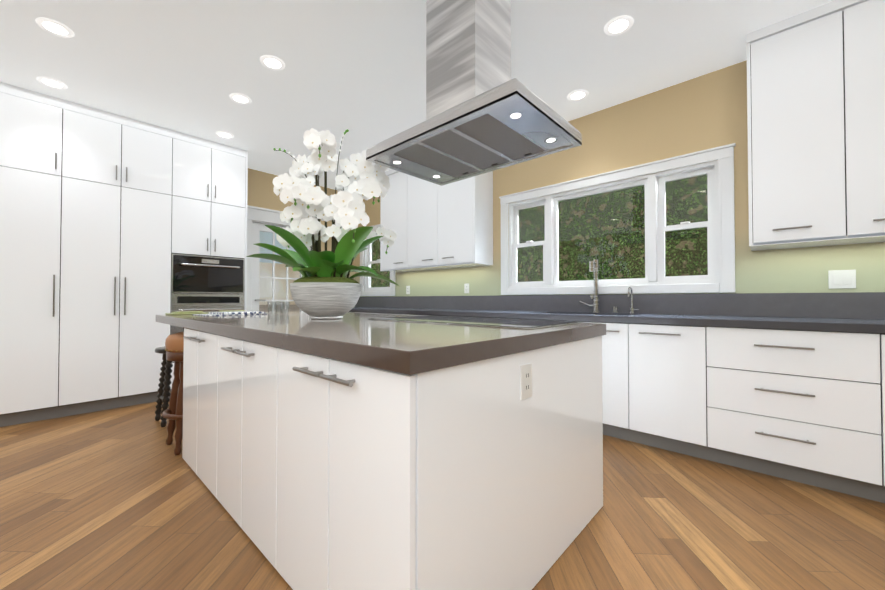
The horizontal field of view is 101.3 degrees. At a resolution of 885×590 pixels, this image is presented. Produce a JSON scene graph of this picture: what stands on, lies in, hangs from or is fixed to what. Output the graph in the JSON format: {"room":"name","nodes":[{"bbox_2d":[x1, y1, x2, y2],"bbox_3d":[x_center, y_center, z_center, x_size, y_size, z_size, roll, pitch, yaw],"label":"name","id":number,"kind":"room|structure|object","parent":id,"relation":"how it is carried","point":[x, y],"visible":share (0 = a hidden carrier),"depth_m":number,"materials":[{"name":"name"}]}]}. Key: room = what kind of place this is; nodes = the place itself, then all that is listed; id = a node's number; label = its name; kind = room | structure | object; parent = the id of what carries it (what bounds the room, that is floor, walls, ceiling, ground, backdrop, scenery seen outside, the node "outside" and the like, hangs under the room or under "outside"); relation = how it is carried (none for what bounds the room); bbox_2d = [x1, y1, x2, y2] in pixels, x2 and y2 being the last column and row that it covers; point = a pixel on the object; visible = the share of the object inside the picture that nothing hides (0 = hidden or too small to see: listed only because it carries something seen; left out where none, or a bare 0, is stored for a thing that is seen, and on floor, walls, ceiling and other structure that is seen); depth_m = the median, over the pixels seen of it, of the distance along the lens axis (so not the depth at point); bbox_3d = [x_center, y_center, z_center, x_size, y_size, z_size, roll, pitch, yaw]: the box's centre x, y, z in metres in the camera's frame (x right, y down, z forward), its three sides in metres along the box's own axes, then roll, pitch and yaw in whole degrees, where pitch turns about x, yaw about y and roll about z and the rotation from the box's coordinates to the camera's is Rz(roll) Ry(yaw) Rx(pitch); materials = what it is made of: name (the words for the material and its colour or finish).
{"room":"kitchen","nodes":[
{"label":"kitchen","id":0,"kind":"room"},
{"bbox_2d":[247,168,354,279],"bbox_3d":[-3.810,-0.301,3.419,0.120,2.720,6.890,-1,-1,43],"label":"wall","id":1,"kind":"structure","parent":0,"point":[261,193],"depth_m":4.90,"materials":[{"name":"beige paint"}]},
{"bbox_2d":[247,205,311,311],"bbox_3d":[-2.256,-0.029,5.063,0.162,2.225,1.040,-1,-1,43],"label":"door frame","id":2,"kind":"structure","parent":1,"relation":"attached to","point":[256,215],"depth_m":4.83,"materials":[{"name":"white paint"}]},
{"bbox_2d":[0,0,833,189],"bbox_3d":[-0.788,-1.726,0.728,8.240,0.050,7.010,-1,-1,43],"label":"ceiling","id":3,"kind":"structure","parent":0,"point":[356,69],"depth_m":2.57,"materials":[{"name":"white paint"}]},
{"bbox_2d":[37,77,67,88],"bbox_3d":[-3.084,-1.666,2.869,0.168,0.004,0.168,-1,-1,43],"label":"recessed light","id":4,"kind":"object","parent":3,"relation":"in","point":[52,83],"visible":1,"depth_m":2.87,"materials":[{"name":"white"}]},
{"bbox_2d":[35,18,73,37],"bbox_3d":[-2.438,-1.675,2.286,0.168,0.004,0.168,-1,-1,43],"label":"recessed light","id":5,"kind":"object","parent":3,"relation":"in","point":[54,27],"visible":1,"depth_m":2.28,"materials":[{"name":"white"}]},
{"bbox_2d":[215,131,233,138],"bbox_3d":[-2.263,-1.653,3.772,0.168,0.004,0.168,-1,-1,43],"label":"recessed light","id":6,"kind":"object","parent":3,"relation":"in","point":[222,134],"visible":1,"depth_m":3.75,"materials":[{"name":"white"}]},
{"bbox_2d":[229,93,251,103],"bbox_3d":[-1.720,-1.663,3.093,0.168,0.004,0.168,-1,-1,43],"label":"recessed light","id":7,"kind":"object","parent":3,"relation":"in","point":[239,98],"visible":1,"depth_m":3.08,"materials":[{"name":"white"}]},
{"bbox_2d":[260,55,284,69],"bbox_3d":[-1.227,-1.670,2.624,0.168,0.004,0.168,-1,-1,43],"label":"recessed light","id":8,"kind":"object","parent":3,"relation":"in","point":[272,62],"visible":1,"depth_m":2.61,"materials":[{"name":"white"}]},
{"bbox_2d":[366,0,581,185],"bbox_3d":[0.139,-1.221,1.967,0.980,0.919,0.630,-1,-1,43],"label":"range hood","id":9,"kind":"object","parent":3,"relation":"hanging from","point":[485,113],"visible":1,"depth_m":1.83,"materials":[{"name":"silver metal"}]},
{"bbox_2d":[567,90,588,100],"bbox_3d":[1.134,-1.663,3.042,0.168,0.004,0.168,-1,-1,43],"label":"recessed light","id":10,"kind":"object","parent":3,"relation":"in","point":[577,95],"visible":1,"depth_m":3.04,"materials":[{"name":"white"}]},
{"bbox_2d":[604,15,633,35],"bbox_3d":[1.101,-1.675,2.269,0.168,0.004,0.168,-1,-1,43],"label":"recessed light","id":11,"kind":"object","parent":3,"relation":"in","point":[619,25],"visible":1,"depth_m":2.26,"materials":[{"name":"white"}]},
{"bbox_2d":[0,402,884,589],"bbox_3d":[-0.788,1.044,0.687,8.240,0.050,7.010,-1,-1,43],"label":"floor","id":12,"kind":"structure","parent":0,"point":[122,498],"depth_m":1.62,"materials":[{"name":"brown wood"}]},
{"bbox_2d":[0,82,63,426],"bbox_3d":[-3.582,-0.304,3.134,0.597,2.716,0.382,-1,-1,43],"label":"tall cabinet","id":13,"kind":"object","parent":12,"relation":"on","point":[31,122],"depth_m":2.95,"materials":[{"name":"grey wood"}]},
{"bbox_2d":[60,99,175,416],"bbox_3d":[-3.193,-0.298,3.555,0.597,2.716,0.764,-1,-1,43],"label":"tall cabinet","id":14,"kind":"object","parent":12,"relation":"on","point":[118,233],"depth_m":3.32,"materials":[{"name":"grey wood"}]},
{"bbox_2d":[155,346,172,426],"bbox_3d":[-2.214,0.749,3.038,0.310,0.611,0.310,-1,-1,43],"label":"stool","id":15,"kind":"object","parent":12,"relation":"on","point":[164,379],"visible":0.4,"depth_m":2.92,"materials":[{"name":"black wood"}]},
{"bbox_2d":[162,332,183,454],"bbox_3d":[-1.728,0.654,2.535,0.364,0.786,0.364,-1,-1,43],"label":"stool","id":16,"kind":"object","parent":12,"relation":"on","point":[174,350],"visible":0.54,"depth_m":2.39,"materials":[{"name":"brown wood"}]},
{"bbox_2d":[172,131,247,382],"bbox_3d":[-2.694,-0.290,4.094,0.597,2.716,0.704,-1,-1,43],"label":"tall cabinet","id":17,"kind":"object","parent":12,"relation":"on","point":[209,227],"depth_m":3.88,"materials":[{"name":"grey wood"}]},
{"bbox_2d":[361,312,396,314],"bbox_3d":[-0.539,0.656,4.646,0.900,0.843,0.621,-1,-1,43],"label":"base cabinet","id":18,"kind":"object","parent":12,"relation":"on","point":[395,313],"depth_m":4.41,"materials":[{"name":"grey"}]},
{"bbox_2d":[156,319,605,589],"bbox_3d":[-0.706,0.625,2.264,2.867,0.835,1.302,-1,-1,43],"label":"kitchen island","id":19,"kind":"object","parent":12,"relation":"on","point":[359,451],"depth_m":1.16,"materials":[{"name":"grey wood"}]},
{"bbox_2d":[156,311,605,370],"bbox_3d":[-0.714,0.181,2.300,2.936,0.055,1.293,-1,-1,43],"label":"island countertop","id":20,"kind":"structure","parent":19,"relation":"on","point":[409,341],"depth_m":1.35,"materials":[{"name":"stone"}]},
{"bbox_2d":[165,310,245,314],"bbox_3d":[-1.901,0.149,2.974,0.159,0.024,0.593,-1,-1,43],"label":"napkin","id":21,"kind":"object","parent":20,"relation":"on","point":[186,312],"visible":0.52,"depth_m":2.84,"materials":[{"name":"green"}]},
{"bbox_2d":[192,311,266,315],"bbox_3d":[-1.646,0.149,2.821,0.300,0.020,0.420,-1,-1,36],"label":"placemat","id":22,"kind":"object","parent":20,"relation":"on","point":[233,313],"visible":1,"depth_m":2.73,"materials":[{"name":"white fabric"}]},
{"bbox_2d":[267,301,289,312],"bbox_3d":[-1.426,0.114,3.156,0.190,0.100,0.078,0,-1,4],"label":"tumbler","id":23,"kind":"object","parent":20,"relation":"on","point":[281,303],"visible":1,"depth_m":3.11,"materials":[{"name":"clear glass"}]},
{"bbox_2d":[246,128,398,318],"bbox_3d":[-0.690,-0.467,2.245,0.863,1.236,0.854,-1,-1,43],"label":"orchid arrangement","id":24,"kind":"object","parent":20,"relation":"on","point":[323,287],"visible":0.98,"depth_m":2.09,"materials":[{"name":"white plant"}]},
{"bbox_2d":[473,316,492,317],"bbox_3d":[0.673,0.639,3.525,0.500,0.843,0.621,-1,-1,43],"label":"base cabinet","id":25,"kind":"object","parent":12,"relation":"on","point":[473,316],"depth_m":3.38,"materials":[{"name":"grey"}]},
{"bbox_2d":[569,320,708,459],"bbox_3d":[1.507,0.628,2.754,0.882,0.843,0.621,-1,-1,43],"label":"base cabinet","id":26,"kind":"object","parent":12,"relation":"on","point":[655,377],"depth_m":2.41,"materials":[{"name":"white wood"}]},
{"bbox_2d":[709,328,884,502],"bbox_3d":[2.084,0.620,2.220,0.691,0.843,0.621,-1,-1,43],"label":"base cabinet","id":27,"kind":"object","parent":12,"relation":"on","point":[789,386],"depth_m":1.95,"materials":[{"name":"white wood"}]},
{"bbox_2d":[349,308,884,335],"bbox_3d":[1.299,0.185,2.938,7.968,0.044,0.643,-1,-1,43],"label":"countertop","id":28,"kind":"structure","parent":27,"relation":"on","point":[786,323],"depth_m":2.39,"materials":[{"name":"grey stone"}]},
{"bbox_2d":[579,260,599,312],"bbox_3d":[1.292,-0.070,3.227,0.175,0.470,0.152,-1,-1,43],"label":"faucet","id":29,"kind":"object","parent":28,"relation":"on","point":[593,265],"visible":0.94,"depth_m":3.20,"materials":[{"name":"silver metal"}]},
{"bbox_2d":[613,307,617,312],"bbox_3d":[1.484,0.136,3.114,0.034,0.055,0.024,-1,-1,43],"label":"soap dispenser","id":30,"kind":"object","parent":28,"relation":"on","point":[615,309],"visible":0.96,"depth_m":3.10,"materials":[{"name":"silver metal"}]},
{"bbox_2d":[628,287,638,313],"bbox_3d":[1.565,0.051,2.987,0.068,0.222,0.115,-1,-1,43],"label":"faucet","id":31,"kind":"object","parent":28,"relation":"on","point":[632,309],"visible":0.98,"depth_m":3.01,"materials":[{"name":"silver metal"}]},
{"bbox_2d":[355,60,884,296],"bbox_3d":[1.550,-0.304,3.237,8.240,2.720,0.120,-1,-1,43],"label":"wall","id":32,"kind":"structure","parent":0,"point":[704,112],"depth_m":2.88,"materials":[{"name":"beige paint"}]},
{"bbox_2d":[360,224,395,295],"bbox_3d":[-0.960,-0.506,5.533,0.884,1.077,0.151,-1,-1,43],"label":"window","id":33,"kind":"structure","parent":32,"relation":"in","point":[367,288],"depth_m":5.63,"materials":[{"name":"white paint"}]},
{"bbox_2d":[380,169,419,272],"bbox_3d":[-0.532,-0.975,4.862,0.545,1.325,0.327,-1,-1,43],"label":"upper cabinet","id":34,"kind":"object","parent":32,"relation":"attached to","point":[394,206],"depth_m":4.71,"materials":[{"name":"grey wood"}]},
{"bbox_2d":[406,286,409,293],"bbox_3d":[-0.476,-0.058,5.019,0.072,0.116,0.008,-1,-1,43],"label":"electrical outlet","id":35,"kind":"object","parent":32,"relation":"attached to","point":[407,289],"visible":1,"depth_m":5.01,"materials":[{"name":"white plastic"}]},
{"bbox_2d":[408,171,492,270],"bbox_3d":[0.062,-0.983,4.314,1.071,1.325,0.327,-1,-1,43],"label":"upper cabinet","id":36,"kind":"object","parent":32,"relation":"attached to","point":[432,226],"depth_m":4.07,"materials":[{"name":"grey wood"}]},
{"bbox_2d":[464,283,468,292],"bbox_3d":[0.287,-0.068,4.313,0.072,0.116,0.008,-1,-1,43],"label":"electrical outlet","id":37,"kind":"object","parent":32,"relation":"attached to","point":[466,288],"visible":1,"depth_m":4.31,"materials":[{"name":"white plastic"}]},
{"bbox_2d":[499,143,735,294],"bbox_3d":[1.412,-0.539,3.340,2.024,1.077,0.151,-1,-1,43],"label":"window","id":38,"kind":"structure","parent":32,"relation":"in","point":[719,224],"depth_m":3.01,"materials":[{"name":"white paint"}]},
{"bbox_2d":[746,0,849,250],"bbox_3d":[2.228,-0.992,2.312,0.419,1.365,0.327,-1,-1,43],"label":"upper cabinet","id":39,"kind":"object","parent":32,"relation":"attached to","point":[816,118],"depth_m":2.17,"materials":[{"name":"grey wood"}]},
{"bbox_2d":[828,270,855,288],"bbox_3d":[2.498,-0.093,2.269,0.116,0.116,0.009,-1,-1,43],"label":"switch plate","id":40,"kind":"object","parent":32,"relation":"attached to","point":[840,279],"visible":1,"depth_m":2.27,"materials":[{"name":"white plastic"}]},
{"bbox_2d":[846,0,884,244],"bbox_3d":[2.529,-0.996,2.033,0.403,1.365,0.327,-1,-1,43],"label":"upper cabinet","id":41,"kind":"object","parent":32,"relation":"attached to","point":[865,19],"depth_m":1.99,"materials":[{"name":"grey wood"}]},
{"label":"outside","id":42,"kind":"structure","parent":0,"visible":0},
{"bbox_2d":[371,174,707,286],"bbox_3d":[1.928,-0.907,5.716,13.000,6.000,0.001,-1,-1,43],"label":"foliage","id":43,"kind":"object","parent":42,"point":[531,263],"depth_m":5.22,"materials":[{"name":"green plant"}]},
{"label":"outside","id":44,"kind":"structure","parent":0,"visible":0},
{"bbox_2d":[259,231,299,311],"bbox_3d":[-3.077,-0.402,6.114,2.300,3.000,7.000,-1,-1,43],"label":"room","id":45,"kind":"structure","parent":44,"point":[266,294],"depth_m":7.38,"materials":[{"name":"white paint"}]}
]}

